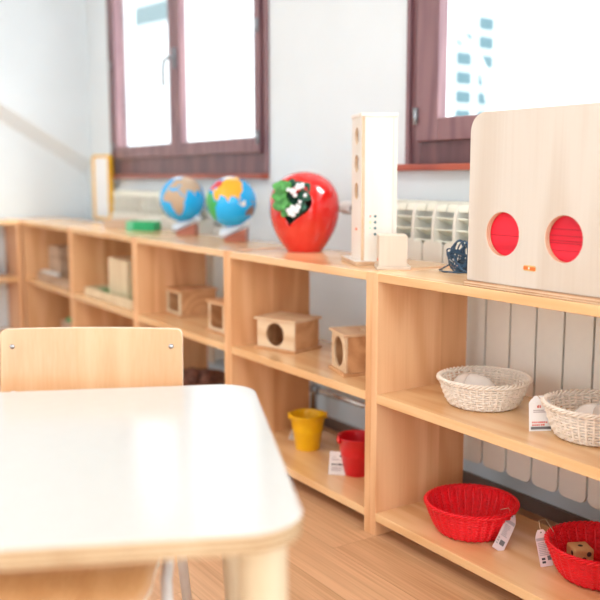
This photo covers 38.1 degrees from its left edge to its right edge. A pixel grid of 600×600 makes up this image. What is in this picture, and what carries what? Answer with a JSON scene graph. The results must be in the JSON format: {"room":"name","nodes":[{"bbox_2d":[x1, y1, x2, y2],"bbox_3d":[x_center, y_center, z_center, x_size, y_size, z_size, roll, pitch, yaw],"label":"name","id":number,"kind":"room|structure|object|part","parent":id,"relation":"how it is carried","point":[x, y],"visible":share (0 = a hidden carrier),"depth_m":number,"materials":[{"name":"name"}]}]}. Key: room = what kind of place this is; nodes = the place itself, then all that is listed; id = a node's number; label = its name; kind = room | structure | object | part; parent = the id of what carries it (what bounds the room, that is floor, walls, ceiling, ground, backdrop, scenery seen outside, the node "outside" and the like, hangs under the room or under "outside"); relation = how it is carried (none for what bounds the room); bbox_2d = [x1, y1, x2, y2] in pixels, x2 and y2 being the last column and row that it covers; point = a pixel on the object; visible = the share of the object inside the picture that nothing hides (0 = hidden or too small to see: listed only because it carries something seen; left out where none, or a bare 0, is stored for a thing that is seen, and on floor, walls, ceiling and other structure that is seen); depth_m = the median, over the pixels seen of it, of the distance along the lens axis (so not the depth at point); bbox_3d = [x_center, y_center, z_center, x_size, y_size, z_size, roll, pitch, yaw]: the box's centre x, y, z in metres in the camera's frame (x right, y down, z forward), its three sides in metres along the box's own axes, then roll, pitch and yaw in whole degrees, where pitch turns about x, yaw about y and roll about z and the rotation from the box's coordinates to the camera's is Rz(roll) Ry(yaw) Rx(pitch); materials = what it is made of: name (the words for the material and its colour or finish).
{"room":"preschool classroom","nodes":[
{"label":"preschool classroom","id":0,"kind":"room"},
{"bbox_2d":[0,121,87,327],"bbox_3d":[-3.416,-0.993,4.408,4.720,2.750,0.200,-5,10,-33],"label":"wall","id":1,"kind":"structure","parent":0,"point":[34,182],"depth_m":5.47,"materials":[{"name":"paint"}]},
{"bbox_2d":[0,0,90,174],"bbox_3d":[-2.538,-1.595,4.736,2.799,1.835,0.100,-5,10,-33],"label":"trim","id":2,"kind":"structure","parent":1,"relation":"attached to","point":[44,91],"depth_m":5.36,"materials":[{"name":"paint"}]},
{"bbox_2d":[0,359,558,599],"bbox_3d":[-1.551,0.785,1.849,4.770,0.050,6.900,-5,10,-33],"label":"floor","id":3,"kind":"structure","parent":0,"point":[333,557],"depth_m":2.25,"materials":[{"name":"laminate"}]},
{"bbox_2d":[0,219,24,333],"bbox_3d":[-2.102,-0.086,5.114,0.860,0.750,0.270,-5,10,-33],"label":"shelf unit","id":4,"kind":"object","parent":3,"relation":"on","point":[13,277],"visible":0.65,"depth_m":5.27,"materials":[{"name":"brown wood"}]},
{"bbox_3d":[-2.103,-0.445,5.062,0.809,0.024,0.270,-5,10,-33],"label":"panel","id":5,"kind":"part","parent":4,"relation":"part of","materials":[{"name":"brown wood"}]},
{"bbox_2d":[9,217,72,327],"bbox_3d":[-1.596,-0.132,5.430,0.333,0.750,0.293,-5,10,-33],"label":"corner top","id":6,"kind":"object","parent":3,"relation":"on","point":[46,218],"visible":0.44,"depth_m":5.44,"materials":[{"name":"brown wood"}]},
{"bbox_3d":[-1.668,-0.136,5.543,0.320,0.726,0.025,-5,10,-33],"label":"leg","id":7,"kind":"part","parent":6,"relation":"part of","materials":[{"name":"brown wood"}]},
{"bbox_2d":[22,219,103,327],"bbox_3d":[-1.279,-0.064,4.954,0.337,0.750,0.855,-5,10,-33],"label":"shelf unit","id":8,"kind":"object","parent":3,"relation":"on","point":[47,304],"visible":0.38,"depth_m":5.22,"materials":[{"name":"brown wood"}]},
{"bbox_3d":[-1.507,-0.113,5.297,0.337,0.750,0.026,-5,10,-33],"label":"panel","id":9,"kind":"part","parent":8,"relation":"part of","materials":[{"name":"brown wood"}]},
{"bbox_2d":[37,245,69,289],"bbox_3d":[-1.302,-0.195,4.899,0.200,0.200,0.560,-5,10,-33],"label":"wooden tray","id":10,"kind":"object","parent":8,"relation":"on","point":[57,274],"visible":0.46,"depth_m":4.92,"materials":[{"name":"beige wood"}]},
{"bbox_3d":[-1.280,-0.423,4.902,0.337,0.024,0.804,-5,10,-33],"label":"panel","id":11,"kind":"part","parent":8,"relation":"part of","materials":[{"name":"brown wood"}]},
{"bbox_2d":[61,317,70,326],"bbox_3d":[-1.212,0.183,4.807,0.150,0.165,0.220,-5,10,-33],"label":"wooden box","id":12,"kind":"object","parent":8,"relation":"on","point":[65,322],"visible":0.09,"depth_m":4.80,"materials":[{"name":"beige wood"}]},
{"bbox_3d":[-1.051,-0.015,4.611,0.337,0.750,0.026,-5,10,-33],"label":"panel","id":13,"kind":"part","parent":8,"relation":"part of","materials":[{"name":"brown wood"}]},
{"bbox_2d":[92,155,113,219],"bbox_3d":[-1.182,-0.675,5.218,0.165,0.385,0.035,7,11,40],"label":"framed board","id":14,"kind":"object","parent":8,"relation":"on","point":[102,165],"visible":0.85,"depth_m":5.20,"materials":[{"name":"yellow paint"}]},
{"bbox_3d":[-1.186,-0.675,5.213,0.141,0.361,0.006,7,11,40],"label":"panel","id":15,"kind":"part","parent":14,"relation":"part of","materials":[{"name":"white"}]},
{"bbox_2d":[0,327,191,599],"bbox_3d":[-0.440,0.432,1.693,0.452,0.694,0.490,0,8,0],"label":"chair","id":16,"kind":"object","parent":3,"relation":"on","point":[46,358],"visible":0.37,"depth_m":1.84,"materials":[{"name":"brown wood"}]},
{"bbox_3d":[-0.440,0.469,1.653,0.375,0.042,0.400,0,8,0],"label":"seat","id":17,"kind":"part","parent":16,"relation":"part of","materials":[{"name":"brown wood"}]},
{"bbox_3d":[-0.440,0.171,1.851,0.385,0.222,0.049,0,8,0],"label":"backrest","id":18,"kind":"part","parent":16,"relation":"part of","materials":[{"name":"brown wood"}]},
{"bbox_3d":[-0.251,0.617,1.701,0.030,0.322,0.369,-1,8,-7],"label":"leg","id":19,"kind":"part","parent":16,"relation":"part of","materials":[{"name":"grey paint"}]},
{"bbox_3d":[-0.263,0.468,1.902,0.034,0.563,0.093,2,8,12],"label":"leg","id":20,"kind":"part","parent":16,"relation":"part of","materials":[{"name":"grey paint"}]},
{"bbox_2d":[69,226,175,326],"bbox_3d":[-0.812,0.036,4.251,0.337,0.750,0.845,-5,10,-33],"label":"shelf unit","id":21,"kind":"object","parent":3,"relation":"on","point":[90,247],"visible":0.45,"depth_m":4.50,"materials":[{"name":"brown wood"}]},
{"bbox_3d":[-1.037,-0.012,4.590,0.337,0.750,0.026,-5,10,-33],"label":"panel","id":22,"kind":"part","parent":21,"relation":"part of","materials":[{"name":"brown wood"}]},
{"bbox_2d":[84,256,132,309],"bbox_3d":[-0.847,-0.101,4.223,0.200,0.205,0.620,-5,10,-33],"label":"wooden tray","id":23,"kind":"object","parent":21,"relation":"on","point":[119,291],"visible":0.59,"depth_m":4.16,"materials":[{"name":"beige wood"}]},
{"bbox_2d":[104,219,137,228],"bbox_3d":[-0.903,-0.385,4.387,0.140,0.045,0.100,2,8,16],"label":"wooden box","id":24,"kind":"object","parent":21,"relation":"on","point":[108,223],"visible":0.74,"depth_m":4.35,"materials":[{"name":"beige wood"}]},
{"bbox_3d":[-0.812,-0.323,4.199,0.337,0.024,0.794,-5,10,-33],"label":"panel","id":25,"kind":"part","parent":21,"relation":"part of","materials":[{"name":"brown wood"}]},
{"bbox_2d":[126,221,160,230],"bbox_3d":[-0.758,-0.360,4.211,0.145,0.045,0.091,2,8,12],"label":"box","id":26,"kind":"object","parent":21,"relation":"on","point":[130,225],"visible":1,"depth_m":4.17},
{"bbox_3d":[-0.812,-0.362,4.222,0.035,0.044,0.091,2,8,12],"label":"panel","id":27,"kind":"part","parent":26,"relation":"part of","materials":[{"name":"green plastic"}]},
{"bbox_3d":[-0.587,0.084,3.912,0.337,0.750,0.026,-5,10,-33],"label":"panel","id":28,"kind":"part","parent":21,"relation":"part of","materials":[{"name":"brown wood"}]},
{"bbox_2d":[160,176,204,234],"bbox_3d":[-0.525,-0.421,3.883,0.201,0.259,0.201,-7,11,-40],"label":"globe","id":29,"kind":"object","parent":21,"relation":"on","point":[182,199],"visible":1,"depth_m":3.81,"materials":[{"name":"plastic"}]},
{"bbox_2d":[0,384,301,599],"bbox_3d":[-0.635,0.529,1.371,1.200,0.591,0.760,-1,8,-8],"label":"table","id":30,"kind":"object","parent":3,"relation":"on","point":[134,474],"visible":1,"depth_m":1.22,"materials":[{"name":"white laminate"}]},
{"bbox_3d":[-0.136,0.488,1.747,0.068,0.564,0.069,-1,8,-8],"label":"leg","id":31,"kind":"part","parent":30,"relation":"part of","materials":[{"name":"brown wood"}]},
{"bbox_3d":[-0.049,0.572,1.156,0.068,0.564,0.069,-1,8,-8],"label":"leg","id":32,"kind":"part","parent":30,"relation":"part of","materials":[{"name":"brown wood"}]},
{"bbox_2d":[133,234,284,384],"bbox_3d":[-0.349,0.135,3.554,0.337,0.750,0.839,-5,10,-33],"label":"shelf unit","id":33,"kind":"object","parent":3,"relation":"on","point":[160,262],"visible":0.39,"depth_m":3.78,"materials":[{"name":"brown wood"}]},
{"bbox_3d":[-0.573,0.087,3.891,0.337,0.750,0.026,-5,10,-33],"label":"panel","id":34,"kind":"part","parent":33,"relation":"part of","materials":[{"name":"brown wood"}]},
{"bbox_2d":[164,284,217,317],"bbox_3d":[-0.477,0.003,3.808,0.186,0.115,0.166,-5,9,-30],"label":"wooden box","id":35,"kind":"object","parent":33,"relation":"on","point":[189,300],"visible":0.94,"depth_m":3.75,"materials":[{"name":"brown wood"}]},
{"bbox_3d":[-0.512,-0.005,3.868,0.154,0.098,0.008,-5,9,-30],"label":"panel","id":36,"kind":"part","parent":35,"relation":"part of","materials":[{"name":"brown wood"}]},
{"bbox_3d":[-0.547,0.009,3.767,0.008,0.098,0.150,-5,9,-30],"label":"panel","id":37,"kind":"part","parent":35,"relation":"part of","materials":[{"name":"beige wood"}]},
{"bbox_3d":[-0.477,0.056,3.815,0.186,0.008,0.166,-5,9,-30],"label":"board","id":38,"kind":"part","parent":35,"relation":"part of","materials":[{"name":"brown wood"}]},
{"bbox_3d":[-0.477,-0.050,3.800,0.186,0.008,0.166,-5,9,-30],"label":"lid","id":39,"kind":"part","parent":35,"relation":"part of","materials":[{"name":"brown wood"}]},
{"bbox_3d":[-0.441,0.012,3.747,0.154,0.098,0.008,-5,9,-30],"label":"panel","id":40,"kind":"part","parent":35,"relation":"part of","materials":[{"name":"brown wood"}]},
{"bbox_2d":[183,368,224,385],"bbox_3d":[-0.464,0.371,3.783,0.317,0.082,0.318,-5,10,-33],"label":"basket","id":41,"kind":"object","parent":33,"relation":"on","point":[214,371],"visible":0.09,"depth_m":3.86,"materials":[{"name":"brown wicker"}]},
{"bbox_2d":[183,377,189,384],"bbox_3d":[-0.499,0.360,3.684,0.060,0.063,0.061,-4,9,-24],"label":"pine cone","id":42,"kind":"object","parent":41,"relation":"in","point":[185,381],"visible":0.12,"depth_m":3.67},
{"bbox_2d":[184,367,195,375],"bbox_3d":[-0.484,0.330,3.881,0.060,0.064,0.061,-4,9,-24],"label":"pine cone","id":43,"kind":"object","parent":41,"relation":"in","point":[188,370],"visible":0.47,"depth_m":3.87,"materials":[{"name":"brown plant"}]},
{"bbox_2d":[186,373,198,384],"bbox_3d":[-0.465,0.349,3.766,0.060,0.063,0.061,-5,10,-33],"label":"pine cone","id":44,"kind":"object","parent":41,"relation":"in","point":[192,378],"visible":0.61,"depth_m":3.74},
{"bbox_2d":[188,369,201,382],"bbox_3d":[-0.458,0.335,3.793,0.060,0.062,0.061,-6,10,-36],"label":"pine cone","id":45,"kind":"object","parent":41,"relation":"in","point":[199,374],"visible":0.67,"depth_m":3.78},
{"bbox_2d":[200,369,212,375],"bbox_3d":[-0.412,0.333,3.817,0.060,0.063,0.061,-2,8,-16],"label":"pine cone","id":46,"kind":"object","parent":41,"relation":"in","point":[205,371],"visible":0.42,"depth_m":3.80,"materials":[{"name":"brown plant"}]},
{"bbox_2d":[200,374,213,383],"bbox_3d":[-0.401,0.349,3.729,0.060,0.064,0.060,-1,8,-5],"label":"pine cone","id":47,"kind":"object","parent":41,"relation":"in","point":[205,378],"visible":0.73,"depth_m":3.71,"materials":[{"name":"brown plant"}]},
{"bbox_2d":[212,376,221,383],"bbox_3d":[-0.371,0.361,3.777,0.060,0.063,0.060,-7,10,-38],"label":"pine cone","id":48,"kind":"object","parent":41,"relation":"in","point":[216,378],"visible":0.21,"depth_m":3.76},
{"bbox_3d":[-0.349,-0.224,3.503,0.337,0.024,0.788,-5,10,-33],"label":"panel","id":49,"kind":"part","parent":33,"relation":"part of","materials":[{"name":"brown wood"}]},
{"bbox_2d":[205,297,223,335],"bbox_3d":[-0.273,0.061,3.370,0.136,0.125,0.146,-5,10,-33],"label":"wooden box","id":50,"kind":"object","parent":33,"relation":"on","point":[215,305],"visible":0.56,"depth_m":3.39,"materials":[{"name":"brown wood"}]},
{"bbox_3d":[-0.273,0.003,3.362,0.136,0.008,0.146,-5,10,-33],"label":"lid","id":51,"kind":"part","parent":50,"relation":"part of","materials":[{"name":"brown wood"}]},
{"bbox_3d":[-0.273,0.119,3.379,0.136,0.008,0.146,-5,10,-33],"label":"board","id":52,"kind":"part","parent":50,"relation":"part of","materials":[{"name":"brown wood"}]},
{"bbox_3d":[-0.319,0.065,3.340,0.008,0.108,0.130,-5,10,-33],"label":"panel","id":53,"kind":"part","parent":50,"relation":"part of","materials":[{"name":"brown wood"}]},
{"bbox_3d":[-0.306,0.053,3.421,0.104,0.108,0.008,-5,10,-33],"label":"panel","id":54,"kind":"part","parent":50,"relation":"part of","materials":[{"name":"brown wood"}]},
{"bbox_2d":[206,176,255,241],"bbox_3d":[-0.275,-0.365,3.486,0.201,0.259,0.201,-7,11,-40],"label":"globe","id":55,"kind":"object","parent":33,"relation":"on","point":[230,201],"visible":1,"depth_m":3.42,"materials":[{"name":"plastic"}]},
{"bbox_3d":[-0.125,0.183,3.218,0.337,0.750,0.026,-5,10,-33],"label":"panel","id":56,"kind":"part","parent":33,"relation":"part of","materials":[{"name":"brown wood"}]},
{"bbox_2d":[227,248,457,532],"bbox_3d":[0.110,0.233,2.864,0.337,0.750,0.830,-5,10,-33],"label":"shelf unit","id":57,"kind":"object","parent":3,"relation":"on","point":[271,280],"visible":0.45,"depth_m":3.04,"materials":[{"name":"brown wood"}]},
{"bbox_3d":[-0.111,0.186,3.196,0.337,0.750,0.026,-5,10,-33],"label":"panel","id":58,"kind":"part","parent":57,"relation":"part of","materials":[{"name":"brown wood"}]},
{"bbox_2d":[254,311,321,353],"bbox_3d":[-0.042,0.113,3.050,0.184,0.112,0.151,6,10,38],"label":"wooden box","id":59,"kind":"object","parent":57,"relation":"on","point":[285,332],"visible":1,"depth_m":3.02,"materials":[{"name":"brown wood"}]},
{"bbox_3d":[-0.105,0.106,3.100,0.008,0.095,0.118,6,10,38],"label":"panel","id":60,"kind":"part","parent":59,"relation":"part of","materials":[{"name":"brown wood"}]},
{"bbox_3d":[-0.082,0.120,3.001,0.168,0.095,0.008,6,10,38],"label":"panel","id":61,"kind":"part","parent":59,"relation":"part of","materials":[{"name":"brown wood"}]},
{"bbox_3d":[-0.042,0.061,3.043,0.184,0.008,0.151,6,10,38],"label":"lid","id":62,"kind":"part","parent":59,"relation":"part of","materials":[{"name":"brown wood"}]},
{"bbox_3d":[-0.042,0.164,3.058,0.184,0.008,0.151,6,10,38],"label":"board","id":63,"kind":"part","parent":59,"relation":"part of","materials":[{"name":"brown wood"}]},
{"bbox_3d":[-0.003,0.106,3.100,0.168,0.095,0.008,6,10,38],"label":"panel","id":64,"kind":"part","parent":59,"relation":"part of","materials":[{"name":"brown wood"}]},
{"bbox_3d":[0.020,0.120,3.001,0.008,0.095,0.118,6,10,38],"label":"panel","id":65,"kind":"part","parent":59,"relation":"part of","materials":[{"name":"brown wood"}]},
{"bbox_2d":[270,171,339,252],"bbox_3d":[0.017,-0.309,3.030,0.253,0.277,0.248,3,9,21],"label":"vase","id":66,"kind":"object","parent":57,"relation":"on","point":[311,231],"visible":0.88,"depth_m":2.95,"materials":[{"name":"red ceramic"}]},
{"bbox_2d":[271,179,310,223],"bbox_3d":[0.002,-0.296,2.998,0.147,0.246,0.212,3,9,21],"label":"trailing plant","id":67,"kind":"object","parent":66,"relation":"in","point":[291,205],"visible":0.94,"depth_m":2.92,"materials":[{"name":"green plant"}]},
{"bbox_3d":[-0.027,-0.307,2.910,0.022,0.025,0.007,3,9,21],"label":"flower","id":68,"kind":"part","parent":67,"relation":"part of","materials":[{"name":"white plant"}]},
{"bbox_3d":[-0.007,-0.378,2.900,0.024,0.025,0.007,3,9,21],"label":"flower","id":69,"kind":"part","parent":67,"relation":"part of","materials":[{"name":"white plant"}]},
{"bbox_2d":[288,408,326,451],"bbox_3d":[0.026,0.453,3.039,0.135,0.129,0.146,-1,8,-3],"label":"bucket","id":70,"kind":"object","parent":57,"relation":"on","point":[307,423],"visible":1,"depth_m":3.00,"materials":[{"name":"yellow plastic"}]},
{"bbox_3d":[0.110,-0.126,2.813,0.337,0.024,0.779,-5,10,-33],"label":"panel","id":71,"kind":"part","parent":57,"relation":"part of","materials":[{"name":"brown wood"}]},
{"bbox_2d":[329,430,364,477],"bbox_3d":[0.180,0.491,2.775,0.134,0.130,0.132,5,10,32],"label":"bucket","id":72,"kind":"object","parent":57,"relation":"on","point":[350,461],"visible":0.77,"depth_m":2.74,"materials":[{"name":"red plastic"}]},
{"bbox_2d":[329,325,365,376],"bbox_3d":[0.190,0.155,2.695,0.166,0.128,0.144,-2,8,-16],"label":"wooden box","id":73,"kind":"object","parent":57,"relation":"on","point":[348,342],"visible":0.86,"depth_m":2.63,"materials":[{"name":"brown wood"}]},
{"bbox_3d":[0.174,0.147,2.752,0.134,0.111,0.008,-2,8,-16],"label":"panel","id":74,"kind":"part","parent":73,"relation":"part of","materials":[{"name":"brown wood"}]},
{"bbox_3d":[0.122,0.158,2.675,0.008,0.111,0.128,-2,8,-16],"label":"panel","id":75,"kind":"part","parent":73,"relation":"part of","materials":[{"name":"brown wood"}]},
{"bbox_3d":[0.190,0.096,2.687,0.166,0.008,0.144,-2,8,-16],"label":"lid","id":76,"kind":"part","parent":73,"relation":"part of","materials":[{"name":"brown wood"}]},
{"bbox_3d":[0.190,0.215,2.704,0.166,0.008,0.144,-2,8,-16],"label":"board","id":77,"kind":"part","parent":73,"relation":"part of","materials":[{"name":"brown wood"}]},
{"bbox_3d":[0.207,0.163,2.638,0.134,0.111,0.008,-2,8,-16],"label":"panel","id":78,"kind":"part","parent":73,"relation":"part of","materials":[{"name":"brown wood"}]},
{"bbox_2d":[341,113,398,265],"bbox_3d":[0.220,-0.335,2.626,0.152,0.442,0.195,-1,8,-9],"label":"tower","id":79,"kind":"object","parent":57,"relation":"on","point":[374,135],"visible":0.94,"depth_m":2.56,"materials":[{"name":"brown wood"}]},
{"bbox_3d":[0.174,-0.333,2.607,0.010,0.420,0.128,-1,8,-9],"label":"panel","id":80,"kind":"part","parent":79,"relation":"part of","materials":[{"name":"brown wood"}]},
{"bbox_3d":[0.221,-0.122,2.656,0.152,0.012,0.195,-1,8,-9],"label":"board","id":81,"kind":"part","parent":79,"relation":"part of","materials":[{"name":"brown wood"}]},
{"bbox_3d":[0.222,-0.547,2.584,0.112,0.010,0.131,-1,8,-9],"label":"lid","id":82,"kind":"part","parent":79,"relation":"part of","materials":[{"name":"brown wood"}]},
{"bbox_3d":[0.231,-0.326,2.557,0.084,0.420,0.009,-1,8,-9],"label":"panel","id":83,"kind":"part","parent":79,"relation":"part of","materials":[{"name":"white wood"}]},
{"bbox_3d":[0.270,-0.335,2.617,0.012,0.420,0.118,-1,8,-9],"label":"panel","id":84,"kind":"part","parent":79,"relation":"part of","materials":[{"name":"white wood"}]},
{"bbox_2d":[374,233,410,269],"bbox_3d":[0.263,-0.139,2.478,0.096,0.096,0.094,0,8,1],"label":"cube","id":85,"kind":"object","parent":57,"relation":"on","point":[391,254],"visible":1,"depth_m":2.44,"materials":[{"name":"brown wood"}]},
{"bbox_3d":[0.264,-0.096,2.484,0.096,0.009,0.094,0,8,1],"label":"board","id":86,"kind":"part","parent":85,"relation":"part of","materials":[{"name":"brown wood"}]},
{"bbox_3d":[0.331,0.281,2.531,0.337,0.750,0.026,-5,10,-33],"label":"panel","id":87,"kind":"part","parent":57,"relation":"part of","materials":[{"name":"brown wood"}]},
{"bbox_2d":[370,266,599,599],"bbox_3d":[0.565,0.331,2.179,0.337,0.750,0.826,-5,10,-33],"label":"shelf unit","id":88,"kind":"object","parent":3,"relation":"on","point":[419,316],"visible":0.59,"depth_m":2.39,"materials":[{"name":"brown wood"}]},
{"bbox_3d":[0.345,0.284,2.510,0.337,0.750,0.026,-5,10,-33],"label":"panel","id":89,"kind":"part","parent":88,"relation":"part of","materials":[{"name":"brown wood"}]},
{"bbox_2d":[439,239,467,272],"bbox_3d":[0.435,-0.122,2.380,0.109,0.089,0.085,7,11,40],"label":"cable bundle","id":90,"kind":"object","parent":88,"relation":"on","point":[462,262],"visible":0.7,"depth_m":2.36,"materials":[{"name":"blue plastic"}]},
{"bbox_2d":[423,483,519,550],"bbox_3d":[0.460,0.579,2.320,0.250,0.095,0.265,-5,10,-33],"label":"basket","id":91,"kind":"object","parent":88,"relation":"on","point":[469,512],"visible":1,"depth_m":2.32,"materials":[{"name":"red wicker"}]},
{"bbox_2d":[436,365,532,412],"bbox_3d":[0.485,0.236,2.296,0.252,0.079,0.252,-5,10,-33],"label":"basket","id":92,"kind":"object","parent":88,"relation":"on","point":[511,397],"visible":0.94,"depth_m":2.22,"materials":[{"name":"white wicker"}]},
{"bbox_2d":[454,373,500,402],"bbox_3d":[0.466,0.234,2.322,0.127,0.085,0.130,-2,8,-10],"label":"ball","id":93,"kind":"object","parent":92,"relation":"in","point":[465,378],"visible":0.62,"depth_m":2.28,"materials":[{"name":"white ceramic"}]},
{"bbox_3d":[0.565,-0.028,2.128,0.337,0.024,0.774,-5,10,-33],"label":"panel","id":94,"kind":"part","parent":88,"relation":"part of","materials":[{"name":"brown wood"}]},
{"bbox_2d":[464,102,599,304],"bbox_3d":[0.541,-0.216,1.916,0.068,0.408,0.424,-5,10,-33],"label":"board","id":95,"kind":"object","parent":88,"relation":"on","point":[534,224],"visible":1,"depth_m":1.90,"materials":[{"name":"brown wood"}]},
{"bbox_3d":[0.541,-0.020,1.944,0.068,0.012,0.424,-5,10,-33],"label":"board","id":96,"kind":"part","parent":95,"relation":"part of","materials":[{"name":"brown wood"}]},
{"bbox_2d":[529,389,599,447],"bbox_3d":[0.683,0.274,2.007,0.252,0.086,0.252,-5,10,-33],"label":"basket","id":97,"kind":"object","parent":88,"relation":"on","point":[544,415],"visible":0.99,"depth_m":1.99,"materials":[{"name":"white wicker"}]},
{"bbox_2d":[567,403,599,437],"bbox_3d":[0.694,0.278,2.011,0.127,0.085,0.130,-2,8,-10],"label":"ball","id":98,"kind":"object","parent":97,"relation":"in","point":[592,408],"visible":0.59,"depth_m":1.99,"materials":[{"name":"white ceramic"}]},
{"bbox_2d":[535,519,599,590],"bbox_3d":[0.708,0.601,2.058,0.254,0.114,0.253,-4,9,-24],"label":"basket","id":99,"kind":"object","parent":88,"relation":"on","point":[551,544],"visible":0.93,"depth_m":2.11,"materials":[{"name":"red wicker"}]},
{"bbox_2d":[566,542,593,559],"bbox_3d":[0.677,0.618,2.102,0.052,0.052,0.052,-1,8,-5],"label":"die","id":100,"kind":"object","parent":99,"relation":"in","point":[582,550],"visible":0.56,"depth_m":2.08,"materials":[{"name":"brown wood"}]},
{"bbox_2d":[85,0,599,521],"bbox_3d":[0.464,-0.792,2.965,0.160,2.750,6.900,-5,10,-33],"label":"wall","id":101,"kind":"structure","parent":0,"point":[331,62],"depth_m":3.40,"materials":[{"name":"paint"}]},
{"bbox_2d":[112,190,226,362],"bbox_3d":[-0.632,-0.159,4.473,0.125,0.792,1.468,-5,10,-33],"label":"radiator","id":102,"kind":"object","parent":101,"relation":"attached to","point":[128,204],"visible":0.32,"depth_m":4.42,"materials":[{"name":"metal"}]},
{"bbox_2d":[106,0,269,178],"bbox_3d":[-0.637,-1.275,4.417,0.144,1.302,1.811,-5,10,-33],"label":"window","id":103,"kind":"structure","parent":101,"relation":"in","point":[248,157],"depth_m":4.38,"materials":[{"name":"brown wood"}]},
{"bbox_3d":[-0.861,-1.346,4.756,0.040,1.118,0.850,-5,10,-33],"label":"sash","id":104,"kind":"part","parent":103,"relation":"part of","materials":[{"name":"brown wood"}]},
{"bbox_3d":[-0.665,-1.177,4.393,0.056,0.190,0.071,-5,10,-33],"label":"handle","id":105,"kind":"part","parent":103,"relation":"part of","materials":[{"name":"grey metal"}]},
{"bbox_3d":[-0.646,-0.641,4.502,0.045,0.022,1.803,-5,10,-33],"label":"sill","id":106,"kind":"part","parent":103,"relation":"part of","materials":[{"name":"red wood"}]},
{"bbox_3d":[-0.393,-1.246,4.053,0.040,1.118,0.846,-5,10,-33],"label":"sash","id":107,"kind":"part","parent":103,"relation":"part of","materials":[{"name":"brown wood"}]},
{"bbox_2d":[310,381,315,407],"bbox_3d":[0.038,0.354,3.606,0.035,0.300,0.060,-5,10,-33],"label":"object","id":108,"kind":"structure","parent":101,"relation":"attached to","point":[311,382],"depth_m":3.58,"materials":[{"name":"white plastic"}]},
{"bbox_2d":[216,373,591,523],"bbox_3d":[0.448,0.567,3.027,0.014,0.042,6.700,-5,10,-33],"label":"baseboard","id":109,"kind":"structure","parent":101,"relation":"attached to","point":[558,515],"depth_m":2.66,"materials":[{"name":"paint"}]},
{"bbox_2d":[397,0,478,170],"bbox_3d":[0.861,-0.984,2.159,0.144,1.302,1.937,-5,10,-33],"label":"window","id":110,"kind":"structure","parent":101,"relation":"in","point":[434,141],"depth_m":2.84,"materials":[{"name":"brown wood"}]},
{"bbox_3d":[0.861,-0.995,2.158,0.012,1.280,1.805,-5,10,-33],"label":"architrave","id":111,"kind":"part","parent":110,"relation":"part of","materials":[{"name":"brown wood"}]},
{"bbox_3d":[0.853,-0.350,2.244,0.045,0.022,1.937,-5,10,-33],"label":"sill","id":112,"kind":"part","parent":110,"relation":"part of","materials":[{"name":"red wood"}]},
{"bbox_3d":[0.634,-1.047,2.506,0.040,1.136,0.834,-5,10,-33],"label":"sash","id":113,"kind":"part","parent":110,"relation":"part of","materials":[{"name":"brown wood"}]},
{"bbox_2d":[340,199,599,509],"bbox_3d":[0.597,0.104,2.624,0.125,0.792,1.564,-5,10,-33],"label":"radiator","id":114,"kind":"object","parent":101,"relation":"attached to","point":[560,350],"visible":0.43,"depth_m":2.48,"materials":[{"name":"metal"}]},
{"bbox_2d":[310,384,364,408],"bbox_3d":[0.171,0.454,3.319,0.032,0.184,0.455,-5,10,-33],"label":"pipe","id":115,"kind":"object","parent":114,"relation":"attached to","point":[314,389],"visible":0.73,"depth_m":3.38,"materials":[{"name":"silver metal"}]},
{"bbox_3d":[0.173,-0.338,3.187,0.052,0.052,0.064,-5,10,-33],"label":"valve knob","id":116,"kind":"part","parent":114,"relation":"part of","materials":[{"name":"white plastic"}]},
{"label":"outside","id":117,"kind":"structure","parent":0,"visible":0},
{"bbox_2d":[446,0,599,116],"bbox_3d":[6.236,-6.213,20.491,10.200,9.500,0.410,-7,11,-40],"label":"window pane","id":118,"kind":"structure","parent":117,"point":[533,53],"depth_m":19.28,"materials":[{"name":"clear glass"}]},
{"bbox_3d":[3.657,-4.449,18.285,1.602,3.197,0.015,-7,11,-40],"label":"shutter frame","id":119,"kind":"part","parent":118,"relation":"part of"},
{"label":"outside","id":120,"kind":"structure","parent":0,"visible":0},
{"bbox_2d":[135,0,253,144],"bbox_3d":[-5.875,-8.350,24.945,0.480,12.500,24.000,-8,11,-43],"label":"window pane","id":121,"kind":"structure","parent":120,"point":[219,33],"depth_m":21.34,"materials":[{"name":"glass"}]},
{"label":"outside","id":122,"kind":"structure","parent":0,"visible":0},
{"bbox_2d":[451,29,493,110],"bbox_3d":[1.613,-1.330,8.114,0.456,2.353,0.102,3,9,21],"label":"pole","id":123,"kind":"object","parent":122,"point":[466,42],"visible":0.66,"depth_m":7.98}
]}

